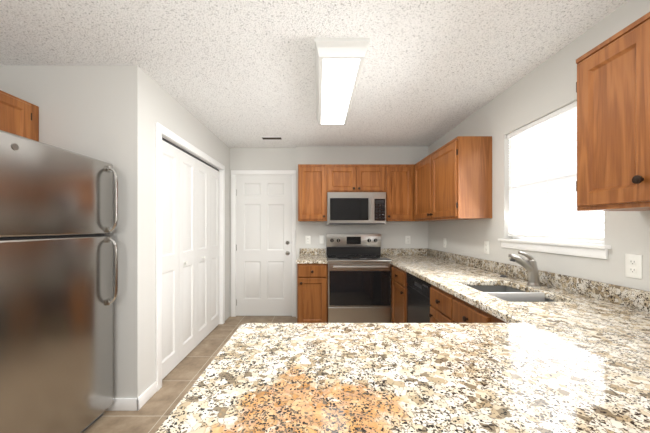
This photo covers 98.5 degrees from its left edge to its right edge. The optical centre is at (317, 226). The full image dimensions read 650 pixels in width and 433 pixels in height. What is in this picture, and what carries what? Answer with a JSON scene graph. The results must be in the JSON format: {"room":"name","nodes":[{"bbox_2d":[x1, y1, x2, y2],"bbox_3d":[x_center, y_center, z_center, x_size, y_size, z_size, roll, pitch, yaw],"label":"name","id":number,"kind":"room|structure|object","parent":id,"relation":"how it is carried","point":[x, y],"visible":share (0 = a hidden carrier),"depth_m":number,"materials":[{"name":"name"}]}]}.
{"room":"kitchen","nodes":[
{"label":"kitchen","id":0,"kind":"room"},
{"bbox_2d":[0,65,120,397],"bbox_3d":[-1.852,0.075,2.052,0.896,2.450,0.120,0,0,0],"label":"wall","id":1,"kind":"structure","parent":0,"point":[79,106],"depth_m":1.99,"materials":[{"name":"grey paint"}]},
{"bbox_2d":[0,90,38,141],"bbox_3d":[-2.131,-0.667,1.570,0.333,0.375,0.840,0,0,0],"label":"upper cabinet","id":2,"kind":"object","parent":1,"relation":"attached to","point":[19,116],"visible":0.56,"depth_m":1.85,"materials":[{"name":"brown wood"}]},
{"bbox_2d":[105,395,141,410],"bbox_3d":[-1.771,1.258,1.984,0.999,0.085,0.016,0,0,0],"label":"baseboard","id":3,"kind":"structure","parent":1,"relation":"attached to","point":[131,404],"depth_m":1.98,"materials":[{"name":"white paint"}]},
{"bbox_2d":[121,65,229,397],"bbox_3d":[-1.669,0.075,3.031,0.770,2.450,2.078,0,0,0],"label":"wall","id":4,"kind":"structure","parent":0,"point":[148,102],"depth_m":2.05,"materials":[{"name":"grey paint"}]},
{"bbox_2d":[156,122,224,390],"bbox_3d":[-1.335,0.235,3.010,0.138,2.129,1.598,0,0,0],"label":"door frame","id":5,"kind":"structure","parent":4,"relation":"attached to","point":[162,131],"depth_m":2.27,"materials":[{"name":"white paint"}]},
{"bbox_2d":[162,138,219,378],"bbox_3d":[-1.321,0.264,3.010,0.077,2.049,1.462,0,0,0],"label":"door","id":6,"kind":"structure","parent":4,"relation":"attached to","point":[190,252],"depth_m":2.83,"materials":[{"name":"white paint"}]},
{"bbox_2d":[83,316,296,432],"bbox_3d":[-0.362,1.330,0.535,4.116,0.060,7.310,0,0,0],"label":"floor","id":7,"kind":"structure","parent":0,"point":[152,413],"depth_m":2.28,"materials":[{"name":"tile"}]},
{"bbox_2d":[0,130,117,432],"bbox_3d":[-1.788,0.422,1.558,0.864,1.755,0.776,0,0,0],"label":"refrigerator","id":8,"kind":"object","parent":7,"relation":"on","point":[57,299],"visible":1,"depth_m":1.51,"materials":[{"name":"grey metal"}]},
{"bbox_2d":[297,264,326,322],"bbox_3d":[-0.068,0.870,3.662,0.364,0.860,0.673,0,0,0],"label":"base cabinet","id":9,"kind":"object","parent":7,"relation":"on","point":[311,293],"visible":0.88,"depth_m":3.35,"materials":[{"name":"brown wood"}]},
{"bbox_2d":[296,248,327,263],"bbox_3d":[-0.074,0.372,3.671,0.376,0.134,0.653,0,0,0],"label":"countertop","id":10,"kind":"structure","parent":9,"relation":"on","point":[312,256],"depth_m":3.80,"materials":[{"name":"stone"}]},
{"bbox_2d":[326,234,391,322],"bbox_3d":[0.499,0.698,3.632,0.759,1.205,0.728,0,0,0],"label":"range","id":11,"kind":"object","parent":7,"relation":"on","point":[359,278],"visible":0.92,"depth_m":3.33,"materials":[{"name":"silver metal"}]},
{"bbox_2d":[392,265,406,322],"bbox_3d":[1.207,0.870,3.399,0.734,0.860,1.198,0,0,0],"label":"base cabinet","id":12,"kind":"object","parent":7,"relation":"on","point":[399,299],"visible":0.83,"depth_m":3.02,"materials":[{"name":"brown wood"}]},
{"bbox_2d":[406,272,430,322],"bbox_3d":[1.218,0.871,2.493,0.676,0.858,0.602,0,0,0],"label":"dishwasher","id":13,"kind":"object","parent":7,"relation":"on","point":[418,300],"visible":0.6,"depth_m":2.49,"materials":[{"name":"grey"}]},
{"bbox_2d":[428,285,447,322],"bbox_3d":[1.220,0.870,2.001,0.708,0.860,0.371,0,0,0],"label":"base cabinet","id":14,"kind":"object","parent":7,"relation":"on","point":[445,307],"depth_m":2.01,"materials":[{"name":"brown wood"}]},
{"bbox_2d":[448,293,483,322],"bbox_3d":[1.220,0.870,1.625,0.708,0.860,0.380,0,0,0],"label":"base cabinet","id":15,"kind":"object","parent":7,"relation":"on","point":[459,311],"depth_m":1.69,"materials":[{"name":"brown wood"}]},
{"bbox_2d":[381,248,649,379],"bbox_3d":[1.212,0.372,2.074,0.724,0.134,3.848,0,0,0],"label":"countertop","id":16,"kind":"structure","parent":15,"relation":"on","point":[612,321],"depth_m":1.45,"materials":[{"name":"beige stone"}]},
{"bbox_2d":[469,286,555,301],"bbox_3d":[1.210,0.513,1.796,0.444,0.214,0.651,0,0,0],"label":"sink","id":17,"kind":"object","parent":16,"relation":"in","point":[507,293],"visible":0.06,"depth_m":1.72,"materials":[{"name":"silver metal"}]},
{"bbox_2d":[508,251,541,286],"bbox_3d":[1.412,0.282,1.915,0.213,0.235,0.079,0,0,0],"label":"faucet","id":18,"kind":"object","parent":16,"relation":"on","point":[529,265],"visible":1,"depth_m":1.90,"materials":[{"name":"silver metal"}]},
{"bbox_2d":[484,312,505,322],"bbox_3d":[1.220,0.870,0.868,0.708,0.860,1.135,0,0,0],"label":"base cabinet","id":19,"kind":"object","parent":7,"relation":"on","point":[488,318],"depth_m":1.44,"materials":[{"name":"brown wood"}]},
{"bbox_2d":[155,316,649,432],"bbox_3d":[0.265,0.419,0.671,1.170,0.039,1.043,0,0,0],"label":"countertop","id":20,"kind":"structure","parent":19,"relation":"on","point":[574,357],"depth_m":0.71,"materials":[{"name":"beige stone"}]},
{"bbox_2d":[0,0,627,147],"bbox_3d":[-0.362,-1.190,0.535,4.116,0.080,7.310,0,0,0],"label":"ceiling","id":21,"kind":"structure","parent":0,"point":[235,73],"depth_m":1.82,"materials":[{"name":"white paint"}]},
{"bbox_2d":[261,137,282,139],"bbox_3d":[-0.595,-1.146,3.620,0.270,0.008,0.120,0,0,0],"label":"ceiling vent","id":22,"kind":"object","parent":21,"relation":"in","point":[271,138],"visible":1,"depth_m":3.62,"materials":[{"name":"white metal"}]},
{"bbox_2d":[315,38,369,124],"bbox_3d":[0.147,-1.099,2.310,0.335,0.099,1.220,0,0,0],"label":"ceiling light fixture","id":23,"kind":"object","parent":21,"relation":"attached to","point":[339,62],"visible":1,"depth_m":1.95,"materials":[{"name":"white plastic"}]},
{"bbox_2d":[230,147,427,317],"bbox_3d":[0.086,0.075,4.095,2.980,2.450,0.190,0,0,0],"label":"wall","id":24,"kind":"structure","parent":0,"point":[393,234],"depth_m":4.00,"materials":[{"name":"grey paint"}]},
{"bbox_2d":[231,170,295,316],"bbox_3d":[-0.787,0.239,4.121,0.945,2.122,0.138,0,0,0],"label":"door frame","id":25,"kind":"structure","parent":24,"relation":"attached to","point":[234,173],"depth_m":4.05,"materials":[{"name":"white paint"}]},
{"bbox_2d":[236,175,291,315],"bbox_3d":[-0.788,0.268,4.064,0.818,2.048,0.103,0,0,0],"label":"back door","id":26,"kind":"structure","parent":24,"relation":"in","point":[263,245],"depth_m":4.08,"materials":[{"name":"white paint"}]},
{"bbox_2d":[305,236,310,243],"bbox_3d":[-0.143,0.185,3.996,0.072,0.117,0.007,0,0,0],"label":"electrical outlet","id":27,"kind":"object","parent":24,"relation":"attached to","point":[307,239],"visible":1,"depth_m":3.99,"materials":[{"name":"white plastic"}]},
{"bbox_2d":[319,236,323,243],"bbox_3d":[0.056,0.180,3.991,0.072,0.117,0.018,0,0,0],"label":"light switch","id":28,"kind":"object","parent":24,"relation":"attached to","point":[321,239],"visible":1,"depth_m":3.99,"materials":[{"name":"white plastic"}]},
{"bbox_2d":[298,164,428,221],"bbox_3d":[0.656,-0.449,3.812,1.836,0.742,0.373,0,0,0],"label":"upper cabinet","id":29,"kind":"object","parent":24,"relation":"attached to","point":[318,182],"visible":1,"depth_m":3.66,"materials":[{"name":"brown wood"}]},
{"bbox_2d":[327,192,385,224],"bbox_3d":[0.500,-0.239,3.776,0.754,0.418,0.442,0,0,0],"label":"microwave","id":30,"kind":"object","parent":29,"relation":"attached to","point":[356,208],"visible":1,"depth_m":3.60,"materials":[{"name":"grey metal"}]},
{"bbox_2d":[405,236,409,243],"bbox_3d":[1.283,0.185,3.996,0.072,0.117,0.007,0,0,0],"label":"electrical outlet","id":31,"kind":"object","parent":24,"relation":"attached to","point":[407,239],"visible":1,"depth_m":3.99,"materials":[{"name":"white plastic"}]},
{"bbox_2d":[428,0,649,290],"bbox_3d":[1.636,0.075,0.595,0.120,2.450,7.190,0,0,0],"label":"wall","id":32,"kind":"structure","parent":0,"point":[545,88],"depth_m":1.97,"materials":[{"name":"grey paint"}]},
{"bbox_2d":[414,136,491,220],"bbox_3d":[1.399,-0.449,3.089,0.350,0.742,1.118,0,0,0],"label":"upper cabinet","id":33,"kind":"object","parent":32,"relation":"attached to","point":[453,179],"depth_m":2.55,"materials":[{"name":"brown wood"}]},
{"bbox_2d":[484,241,488,253],"bbox_3d":[1.572,0.190,2.610,0.007,0.117,0.072,0,0,0],"label":"electrical outlet","id":34,"kind":"object","parent":32,"relation":"attached to","point":[486,247],"visible":1,"depth_m":2.61,"materials":[{"name":"white plastic"}]},
{"bbox_2d":[498,101,610,258],"bbox_3d":[1.617,-0.302,1.955,0.149,0.954,0.900,0,0,0],"label":"window","id":35,"kind":"structure","parent":32,"relation":"in","point":[542,177],"depth_m":1.94,"materials":[{"name":"white glass"}]},
{"bbox_2d":[576,12,649,210],"bbox_3d":[1.399,-0.449,0.811,0.350,0.742,1.122,0,0,0],"label":"upper cabinet","id":36,"kind":"object","parent":32,"relation":"attached to","point":[613,119],"visible":1,"depth_m":1.19,"materials":[{"name":"brown wood"}]},
{"bbox_2d":[625,254,641,278],"bbox_3d":[1.572,0.195,1.396,0.007,0.117,0.072,0,0,0],"label":"electrical outlet","id":37,"kind":"object","parent":32,"relation":"attached to","point":[633,265],"visible":1,"depth_m":1.39,"materials":[{"name":"white plastic"}]}
]}

